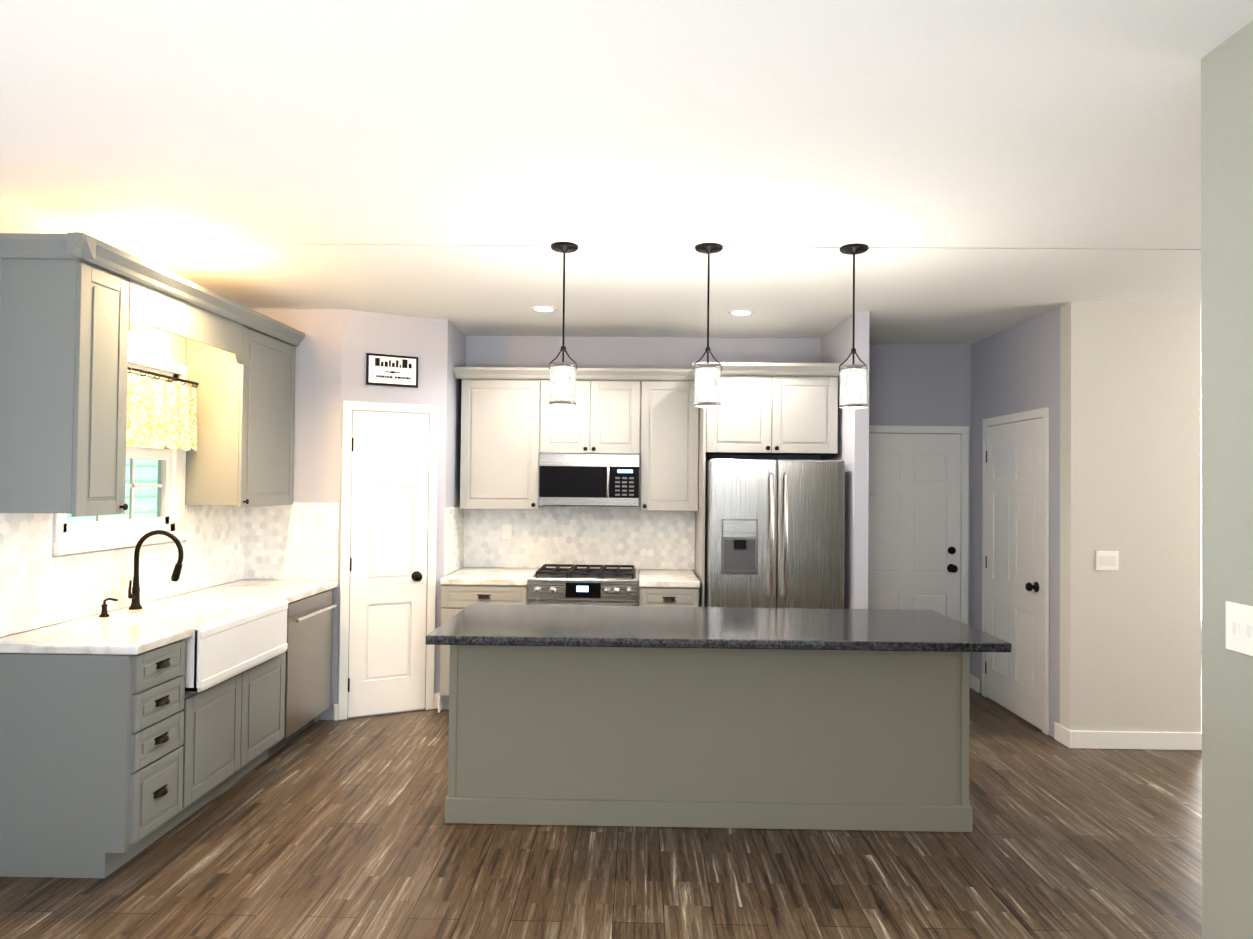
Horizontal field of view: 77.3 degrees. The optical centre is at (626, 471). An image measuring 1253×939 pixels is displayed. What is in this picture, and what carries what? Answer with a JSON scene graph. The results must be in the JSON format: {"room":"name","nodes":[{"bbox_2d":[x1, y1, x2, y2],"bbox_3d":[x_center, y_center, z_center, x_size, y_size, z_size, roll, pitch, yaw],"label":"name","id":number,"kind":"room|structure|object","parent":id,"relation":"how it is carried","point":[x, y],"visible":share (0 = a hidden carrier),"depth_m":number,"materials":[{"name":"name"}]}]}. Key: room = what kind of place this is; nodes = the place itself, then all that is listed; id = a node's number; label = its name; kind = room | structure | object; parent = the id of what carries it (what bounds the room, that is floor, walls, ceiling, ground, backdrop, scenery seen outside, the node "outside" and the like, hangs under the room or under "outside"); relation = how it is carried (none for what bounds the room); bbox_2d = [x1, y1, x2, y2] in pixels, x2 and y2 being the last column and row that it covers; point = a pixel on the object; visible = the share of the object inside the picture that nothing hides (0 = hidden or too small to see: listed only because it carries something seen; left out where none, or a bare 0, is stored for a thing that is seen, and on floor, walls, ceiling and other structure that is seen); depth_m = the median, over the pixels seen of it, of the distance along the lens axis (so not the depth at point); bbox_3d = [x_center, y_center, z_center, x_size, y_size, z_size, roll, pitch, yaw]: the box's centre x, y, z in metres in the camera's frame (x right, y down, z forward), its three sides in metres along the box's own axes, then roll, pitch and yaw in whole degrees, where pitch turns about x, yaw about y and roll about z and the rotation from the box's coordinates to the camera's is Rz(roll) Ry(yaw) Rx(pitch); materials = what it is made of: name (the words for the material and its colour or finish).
{"room":"kitchen","nodes":[
{"label":"kitchen","id":0,"kind":"room"},
{"bbox_2d":[0,197,242,637],"bbox_3d":[-2.648,0.182,0.611,0.120,2.720,9.300,1,-1,1],"label":"wall","id":1,"kind":"structure","parent":0,"point":[144,339],"depth_m":3.78,"materials":[{"name":"grey paint"}]},
{"bbox_2d":[0,252,135,515],"bbox_3d":[-2.376,-0.352,3.321,0.327,1.043,0.310,1,-1,1],"label":"upper cabinet","id":2,"kind":"object","parent":1,"relation":"attached to","point":[76,308],"depth_m":3.17,"materials":[{"name":"grey paint"}]},
{"bbox_2d":[53,350,187,555],"bbox_3d":[-2.569,-0.117,3.979,0.130,1.000,0.988,1,-1,1],"label":"window","id":3,"kind":"structure","parent":1,"relation":"in","point":[154,488],"depth_m":4.16,"materials":[{"name":"white plastic"}]},
{"bbox_2d":[126,367,198,450],"bbox_3d":[-2.458,-0.322,3.979,0.038,0.395,0.988,1,-1,1],"label":"curtain valance","id":4,"kind":"object","parent":3,"relation":"attached to","point":[161,414],"visible":0.58,"depth_m":4.11,"materials":[{"name":"yellow fabric"}]},
{"bbox_2d":[0,505,247,636],"bbox_3d":[-2.533,0.434,4.131,0.008,0.506,2.050,1,-1,1],"label":"tile backsplash","id":5,"kind":"structure","parent":1,"relation":"attached to","point":[41,587],"depth_m":3.75,"materials":[{"name":"tile"}]},
{"bbox_2d":[184,320,299,506],"bbox_3d":[-2.353,-0.328,4.819,0.327,1.043,0.686,1,-1,1],"label":"upper cabinet","id":6,"kind":"object","parent":1,"relation":"attached to","point":[244,372],"depth_m":4.48,"materials":[{"name":"grey paint"}]},
{"bbox_2d":[243,308,465,719],"bbox_3d":[-1.887,0.272,5.649,1.250,2.720,1.000,1,-1,1],"label":"wall","id":7,"kind":"structure","parent":0,"point":[334,347],"depth_m":5.19,"materials":[{"name":"grey paint"}]},
{"bbox_2d":[244,502,338,579],"bbox_3d":[-2.192,0.454,5.147,0.600,0.506,0.008,1,-1,1],"label":"tile backsplash","id":8,"kind":"structure","parent":7,"relation":"attached to","point":[295,541],"depth_m":5.14,"materials":[{"name":"tile"}]},
{"bbox_2d":[338,401,437,719],"bbox_3d":[-1.597,0.582,5.279,0.560,2.094,0.300,1,-1,1],"label":"pantry door","id":9,"kind":"structure","parent":7,"relation":"in","point":[388,557],"depth_m":5.27,"materials":[{"name":"white wood"}]},
{"bbox_2d":[366,353,417,387],"bbox_3d":[-1.584,-0.686,5.299,0.340,0.210,0.020,1,-1,-26],"label":"sign","id":10,"kind":"object","parent":7,"relation":"attached to","point":[391,370],"visible":1,"depth_m":5.29,"materials":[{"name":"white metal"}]},
{"bbox_2d":[444,506,467,575],"bbox_3d":[-1.259,0.490,5.741,0.008,0.471,0.570,1,-1,1],"label":"tile backsplash","id":11,"kind":"structure","parent":7,"relation":"attached to","point":[456,518],"depth_m":5.72,"materials":[{"name":"tile"}]},
{"bbox_2d":[0,650,1201,938],"bbox_3d":[0.937,1.631,1.884,11.000,0.060,12.000,1,-1,1],"label":"floor","id":12,"kind":"structure","parent":0,"point":[330,830],"depth_m":3.20,"materials":[{"name":"brown wood"}]},
{"bbox_2d":[0,638,199,877],"bbox_3d":[-2.246,1.156,3.287,0.615,0.868,0.431,1,-1,1],"label":"base cabinet","id":13,"kind":"object","parent":12,"relation":"on","point":[109,764],"depth_m":3.07,"materials":[{"name":"grey paint"}]},
{"bbox_2d":[0,580,337,654],"bbox_3d":[-2.217,0.712,4.106,0.624,0.041,2.059,1,-1,1],"label":"countertop","id":14,"kind":"structure","parent":13,"relation":"on","point":[86,635],"depth_m":3.37,"materials":[{"name":"white stone"}]},
{"bbox_2d":[99,598,117,616],"bbox_3d":[-2.441,0.636,3.691,0.083,0.090,0.043,1,-1,1],"label":"soap dispenser","id":15,"kind":"object","parent":14,"relation":"on","point":[104,612],"visible":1,"depth_m":3.69,"materials":[{"name":"black metal"}]},
{"bbox_2d":[128,530,183,609],"bbox_3d":[-2.351,0.488,3.905,0.270,0.396,0.095,1,-1,1],"label":"faucet","id":16,"kind":"object","parent":14,"relation":"on","point":[134,596],"visible":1,"depth_m":3.91,"materials":[{"name":"black metal"}]},
{"bbox_2d":[96,599,287,692],"bbox_3d":[-2.126,0.840,3.903,0.498,0.287,0.870,1,-1,1],"label":"farmhouse sink","id":17,"kind":"object","parent":14,"relation":"in","point":[229,638],"visible":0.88,"depth_m":3.89,"materials":[{"name":"white ceramic"}]},
{"bbox_2d":[196,668,251,810],"bbox_3d":[-2.241,1.291,3.714,0.615,0.612,0.553,1,-1,1],"label":"base cabinet","id":18,"kind":"object","parent":12,"relation":"on","point":[225,757],"depth_m":3.78,"materials":[{"name":"grey paint"}]},
{"bbox_2d":[252,652,285,768],"bbox_3d":[-2.234,1.298,4.146,0.615,0.612,0.553,1,-1,1],"label":"base cabinet","id":19,"kind":"object","parent":12,"relation":"on","point":[268,677],"depth_m":4.22,"materials":[{"name":"grey paint"}]},
{"bbox_2d":[268,590,336,756],"bbox_3d":[-2.199,1.181,4.744,0.665,0.866,0.630,1,-1,1],"label":"dishwasher","id":20,"kind":"object","parent":12,"relation":"on","point":[307,688],"visible":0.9,"depth_m":4.69,"materials":[{"name":"silver metal"}]},
{"bbox_2d":[440,585,527,708],"bbox_3d":[-0.964,1.208,5.646,0.591,0.868,0.740,1,-1,1],"label":"base cabinet","id":21,"kind":"object","parent":12,"relation":"on","point":[455,599],"visible":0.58,"depth_m":5.31,"materials":[{"name":"grey paint"}]},
{"bbox_2d":[440,567,538,585],"bbox_3d":[-0.960,0.750,5.656,0.591,0.041,0.721,1,-1,1],"label":"countertop","id":22,"kind":"structure","parent":21,"relation":"on","point":[489,576],"depth_m":5.43,"materials":[{"name":"white stone"}]},
{"bbox_2d":[528,564,638,605],"bbox_3d":[-0.292,1.172,5.597,0.748,0.951,0.748,1,-1,1],"label":"range","id":23,"kind":"object","parent":12,"relation":"on","point":[587,586],"visible":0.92,"depth_m":5.29,"materials":[{"name":"silver metal"}]},
{"bbox_2d":[639,587,699,606],"bbox_3d":[0.290,1.220,5.627,0.410,0.868,0.740,1,-1,1],"label":"base cabinet","id":24,"kind":"object","parent":12,"relation":"on","point":[668,597],"visible":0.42,"depth_m":5.29,"materials":[{"name":"grey paint"}]},
{"bbox_2d":[639,569,699,587],"bbox_3d":[0.296,0.763,5.637,0.410,0.041,0.721,1,-1,1],"label":"countertop","id":25,"kind":"structure","parent":24,"relation":"on","point":[671,578],"depth_m":5.42,"materials":[{"name":"white stone"}]},
{"bbox_2d":[445,645,971,831],"bbox_3d":[0.377,1.188,3.846,2.402,0.878,0.545,1,-1,1],"label":"kitchen island","id":26,"kind":"object","parent":12,"relation":"on","point":[865,740],"visible":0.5,"depth_m":3.59,"materials":[{"name":"beige paint"}]},
{"bbox_2d":[426,604,1011,651],"bbox_3d":[0.384,0.734,3.703,2.444,0.056,0.872,1,-1,1],"label":"island countertop","id":27,"kind":"structure","parent":26,"relation":"on","point":[711,627],"depth_m":3.50,"materials":[{"name":"black stone"}]},
{"bbox_2d":[704,459,844,608],"bbox_3d":[0.986,0.792,5.489,0.880,1.735,0.918,1,-1,1],"label":"refrigerator","id":28,"kind":"object","parent":12,"relation":"on","point":[774,533],"visible":0.46,"depth_m":5.10,"materials":[{"name":"silver metal"}]},
{"bbox_2d":[0,0,1252,359],"bbox_3d":[0.966,-1.139,1.929,11.000,0.080,12.000,1,-1,1],"label":"ceiling","id":29,"kind":"structure","parent":0,"point":[970,170],"depth_m":2.70,"materials":[{"name":"white paint"}]},
{"bbox_2d":[176,233,218,245],"bbox_3d":[-2.028,-1.098,3.703,0.176,0.005,0.176,1,-1,1],"label":"recessed light","id":30,"kind":"object","parent":29,"relation":"in","point":[197,239],"visible":0.98,"depth_m":3.70,"materials":[{"name":"white"}]},
{"bbox_2d":[531,306,557,312],"bbox_3d":[-0.537,-1.060,5.101,0.176,0.005,0.176,1,-1,1],"label":"recessed light","id":31,"kind":"object","parent":29,"relation":"in","point":[545,309],"visible":1,"depth_m":5.10,"materials":[{"name":"white"}]},
{"bbox_2d":[549,242,577,405],"bbox_3d":[-0.301,-0.701,3.741,0.135,0.761,0.132,1,-1,1],"label":"pendant light","id":32,"kind":"object","parent":29,"relation":"hanging from","point":[562,383],"visible":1,"depth_m":3.69,"materials":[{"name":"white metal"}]},
{"bbox_2d":[694,243,722,406],"bbox_3d":[0.389,-0.694,3.731,0.135,0.761,0.132,1,-1,1],"label":"pendant light","id":33,"kind":"object","parent":29,"relation":"hanging from","point":[707,388],"visible":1,"depth_m":3.68,"materials":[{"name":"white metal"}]},
{"bbox_2d":[728,310,754,315],"bbox_3d":[0.754,-1.045,5.151,0.176,0.005,0.176,1,-1,1],"label":"recessed light","id":34,"kind":"object","parent":29,"relation":"in","point":[740,312],"visible":1,"depth_m":5.14,"materials":[{"name":"white"}]},
{"bbox_2d":[839,243,868,408],"bbox_3d":[1.079,-0.687,3.720,0.135,0.761,0.132,1,-1,1],"label":"pendant light","id":35,"kind":"object","parent":29,"relation":"hanging from","point":[853,385],"visible":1,"depth_m":3.67,"materials":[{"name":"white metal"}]},
{"bbox_2d":[463,336,818,605],"bbox_3d":[0.109,0.300,6.079,2.930,2.720,0.120,1,-1,1],"label":"wall","id":36,"kind":"structure","parent":0,"point":[481,351],"depth_m":6.04,"materials":[{"name":"grey paint"}]},
{"bbox_2d":[457,375,549,508],"bbox_3d":[-0.887,-0.212,5.868,0.644,0.947,0.340,1,-1,1],"label":"upper cabinet","id":37,"kind":"object","parent":36,"relation":"attached to","point":[514,423],"depth_m":5.70,"materials":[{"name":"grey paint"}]},
{"bbox_2d":[464,504,694,569],"bbox_3d":[-0.368,0.492,6.019,1.782,0.496,0.008,1,-1,1],"label":"tile backsplash","id":38,"kind":"structure","parent":36,"relation":"attached to","point":[574,535],"depth_m":6.01,"materials":[{"name":"tile"}]},
{"bbox_2d":[502,524,511,538],"bbox_3d":[-0.921,0.461,6.020,0.075,0.115,0.005,1,-1,1],"label":"electrical outlet plate","id":39,"kind":"object","parent":38,"relation":"attached to","point":[506,531],"visible":1,"depth_m":6.02,"materials":[{"name":"white plastic"}]},
{"bbox_2d":[549,375,640,454],"bbox_3d":[-0.261,-0.411,5.862,0.731,0.537,0.340,1,-1,1],"label":"upper cabinet","id":40,"kind":"object","parent":36,"relation":"attached to","point":[604,418],"depth_m":5.69,"materials":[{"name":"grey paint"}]},
{"bbox_2d":[539,453,639,506],"bbox_3d":[-0.267,0.061,5.805,0.726,0.379,0.423,1,-1,1],"label":"microwave","id":41,"kind":"object","parent":40,"relation":"attached to","point":[610,480],"visible":1,"depth_m":5.64,"materials":[{"name":"silver metal"}]},
{"bbox_2d":[640,375,698,510],"bbox_3d":[0.283,-0.200,5.851,0.490,0.947,0.340,1,-1,1],"label":"upper cabinet","id":42,"kind":"object","parent":36,"relation":"attached to","point":[669,457],"depth_m":5.68,"materials":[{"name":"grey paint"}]},
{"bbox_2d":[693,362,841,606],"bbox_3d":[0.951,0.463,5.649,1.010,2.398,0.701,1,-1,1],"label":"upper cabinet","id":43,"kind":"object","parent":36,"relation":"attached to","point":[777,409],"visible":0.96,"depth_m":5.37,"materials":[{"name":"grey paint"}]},
{"bbox_2d":[819,311,874,608],"bbox_3d":[1.521,0.306,5.523,0.090,2.720,0.950,1,-1,1],"label":"wall","id":44,"kind":"structure","parent":0,"point":[836,346],"depth_m":5.08,"materials":[{"name":"grey paint"}]},
{"bbox_2d":[871,344,970,574],"bbox_3d":[2.137,0.324,6.248,1.120,2.720,0.120,1,-1,1],"label":"wall","id":45,"kind":"structure","parent":0,"point":[916,384],"depth_m":6.20,"materials":[{"name":"grey paint"}]},
{"bbox_2d":[868,425,968,624],"bbox_3d":[2.202,0.658,6.140,0.974,2.049,0.082,1,-1,1],"label":"exterior door","id":46,"kind":"structure","parent":45,"relation":"in","point":[918,527],"depth_m":6.17,"materials":[{"name":"white wood"}]},
{"bbox_2d":[968,307,1059,736],"bbox_3d":[2.767,0.320,5.584,0.120,2.720,1.430,1,-1,1],"label":"wall","id":47,"kind":"structure","parent":0,"point":[1007,371],"depth_m":5.37,"materials":[{"name":"grey paint"}]},
{"bbox_2d":[982,407,1048,734],"bbox_3d":[2.660,0.634,5.455,0.082,2.084,0.934,1,-1,1],"label":"hall door","id":48,"kind":"structure","parent":47,"relation":"in","point":[1015,544],"depth_m":5.38,"materials":[{"name":"white wood"}]},
{"bbox_2d":[1060,302,1183,731],"bbox_3d":[3.020,0.310,4.805,0.650,2.720,0.120,1,-1,1],"label":"wall","id":49,"kind":"structure","parent":0,"point":[1156,421],"depth_m":4.75,"materials":[{"name":"beige paint"}]},
{"bbox_2d":[334,673,1201,749],"bbox_3d":[0.723,1.532,1.038,5.394,0.105,10.300,1,-1,1],"label":"baseboard","id":50,"kind":"structure","parent":49,"relation":"attached to","point":[1068,738],"depth_m":4.71,"materials":[{"name":"white wood"}]},
{"bbox_2d":[1096,551,1118,570],"bbox_3d":[2.909,0.537,4.738,0.135,0.120,0.008,1,-1,1],"label":"switch plate","id":51,"kind":"object","parent":49,"relation":"attached to","point":[1107,560],"visible":1,"depth_m":4.74,"materials":[{"name":"white plastic"}]},
{"bbox_2d":[1184,303,1187,731],"bbox_3d":[3.437,0.337,6.244,0.120,2.720,3.010,1,-1,1],"label":"wall","id":52,"kind":"structure","parent":0,"point":[1185,304],"depth_m":4.74,"materials":[{"name":"beige paint"}]},
{"bbox_2d":[1188,20,1252,938],"bbox_3d":[1.518,0.199,-1.027,0.120,2.720,6.150,1,-1,1],"label":"wall","id":53,"kind":"structure","parent":0,"point":[1220,384],"depth_m":1.97,"materials":[{"name":"beige paint"}]},
{"bbox_2d":[1226,601,1252,656],"bbox_3d":[1.493,0.381,1.871,0.012,0.120,0.170,1,-1,1],"label":"switch plate","id":54,"kind":"object","parent":53,"relation":"attached to","point":[1239,628],"visible":1,"depth_m":1.91,"materials":[{"name":"white plastic"}]}
]}

